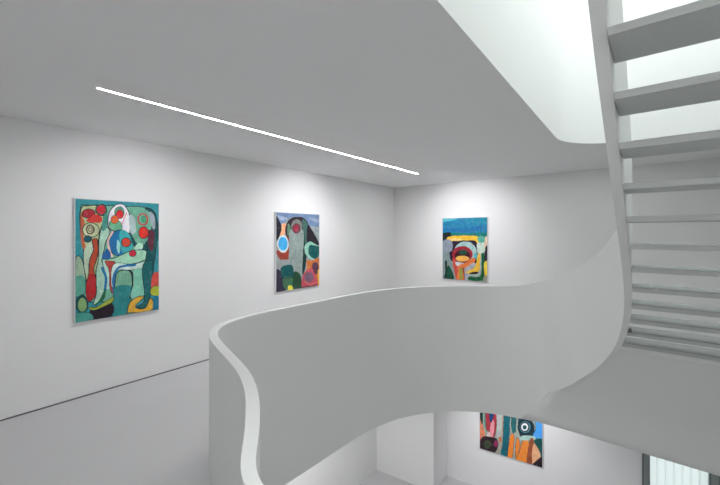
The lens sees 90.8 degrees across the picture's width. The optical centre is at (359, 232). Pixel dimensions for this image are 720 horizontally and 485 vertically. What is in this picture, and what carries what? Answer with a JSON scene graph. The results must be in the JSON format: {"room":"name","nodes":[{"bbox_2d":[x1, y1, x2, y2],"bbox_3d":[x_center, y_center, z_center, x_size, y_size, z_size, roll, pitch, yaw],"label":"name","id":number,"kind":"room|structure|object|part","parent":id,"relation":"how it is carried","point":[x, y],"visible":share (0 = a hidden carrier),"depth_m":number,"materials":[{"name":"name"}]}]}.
{"room":"museum","nodes":[
{"label":"museum","id":0,"kind":"room"},
{"bbox_2d":[0,360,211,484],"bbox_3d":[0.430,2.244,4.174,7.174,0.120,13.100,0,0,38],"label":"floor","id":1,"kind":"structure","parent":0,"point":[154,430],"depth_m":3.77,"materials":[{"name":"grey plastic"}]},
{"bbox_2d":[209,0,719,484],"bbox_3d":[1.041,0.028,3.147,4.935,6.304,6.900,0,0,38],"label":"staircase","id":2,"kind":"structure","parent":1,"relation":"on","point":[290,387],"depth_m":4.60,"materials":[{"name":"white paint"}]},
{"bbox_2d":[0,116,393,484],"bbox_3d":[-2.471,0.648,6.449,0.200,12.095,13.100,0,0,38],"label":"wall","id":3,"kind":"structure","parent":0,"point":[216,213],"depth_m":5.50,"materials":[{"name":"white paint"}]},
{"bbox_2d":[0,359,208,420],"bbox_3d":[-2.700,2.176,5.990,0.006,0.016,12.094,0,0,38],"label":"baseboard","id":4,"kind":"structure","parent":3,"relation":"attached to","point":[207,359],"depth_m":4.83,"materials":[{"name":"grey"}]},
{"bbox_2d":[73,198,158,323],"bbox_3d":[-3.414,0.361,5.046,0.046,1.641,1.045,0,0,38],"label":"painting","id":5,"kind":"object","parent":3,"relation":"attached to","point":[116,242],"visible":1,"depth_m":4.96,"materials":[{"name":"multicoloured fabric"}]},
{"bbox_2d":[274,212,318,292],"bbox_3d":[-1.335,0.391,7.698,0.046,1.644,1.254,0,0,38],"label":"painting","id":6,"kind":"object","parent":3,"relation":"attached to","point":[296,235],"visible":1,"depth_m":7.60,"materials":[{"name":"multicoloured fabric"}]},
{"bbox_2d":[0,0,719,187],"bbox_3d":[0.120,-1.782,3.778,7.174,0.837,12.094,0,0,38],"label":"ceiling","id":7,"kind":"structure","parent":0,"point":[399,84],"depth_m":3.28,"materials":[{"name":"white paint"}]},
{"bbox_2d":[97,87,417,173],"bbox_3d":[-0.565,-1.363,5.755,0.031,0.005,6.167,0,0,38],"label":"recessed light","id":8,"kind":"object","parent":7,"relation":"in","point":[97,87],"visible":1,"depth_m":4.34,"materials":[{"name":"white paint"}]},
{"bbox_2d":[437,0,719,143],"bbox_3d":[1.548,-2.732,3.175,7.461,2.736,2.021,0,0,-34],"label":"skylight","id":9,"kind":"object","parent":7,"relation":"attached to","point":[543,49],"depth_m":4.90,"materials":[{"name":"white glass"}]},
{"bbox_2d":[360,470,470,484],"bbox_3d":[0.391,6.770,4.205,7.274,0.150,13.100,0,0,38],"label":"floor","id":10,"kind":"structure","parent":0,"point":[378,477],"depth_m":9.56,"materials":[{"name":"grey plastic"}]},
{"bbox_2d":[377,411,446,484],"bbox_3d":[1.682,4.938,10.237,1.662,3.515,1.812,0,0,38],"label":"wall pier","id":11,"kind":"object","parent":10,"relation":"on","point":[411,449],"visible":0.33,"depth_m":9.52,"materials":[{"name":"white paint"}]},
{"bbox_2d":[447,411,641,484],"bbox_3d":[4.306,4.938,8.814,4.224,3.515,0.814,0,0,38],"label":"wall","id":12,"kind":"structure","parent":0,"point":[569,458],"depth_m":8.50,"materials":[{"name":"white paint"}]},
{"bbox_2d":[480,412,542,467],"bbox_3d":[3.766,4.794,8.920,1.479,1.704,0.041,0,0,32],"label":"painting","id":13,"kind":"object","parent":12,"relation":"attached to","point":[518,439],"visible":0.68,"depth_m":8.86,"materials":[{"name":"multicoloured fabric"}]},
{"bbox_2d":[642,453,719,484],"bbox_3d":[6.534,4.938,7.263,1.211,3.515,0.120,0,0,32],"label":"window","id":14,"kind":"structure","parent":12,"relation":"in","point":[655,471],"depth_m":7.33,"materials":[{"name":"white glass"}]},
{"bbox_3d":[6.521,4.908,7.281,0.911,3.455,0.046,0,0,32],"label":"glass pane","id":15,"kind":"part","parent":14,"relation":"part of","materials":[{"name":"glass"}]},
{"bbox_2d":[394,158,719,349],"bbox_3d":[3.913,-1.609,8.616,7.174,7.583,0.200,0,0,38],"label":"wall","id":16,"kind":"structure","parent":0,"point":[542,227],"depth_m":8.02,"materials":[{"name":"white paint"}]},
{"bbox_2d":[442,217,487,282],"bbox_3d":[2.754,0.424,9.373,1.236,1.667,0.036,0,0,38],"label":"painting","id":17,"kind":"object","parent":16,"relation":"attached to","point":[465,239],"visible":1,"depth_m":9.34,"materials":[{"name":"multicoloured fabric"}]}
]}

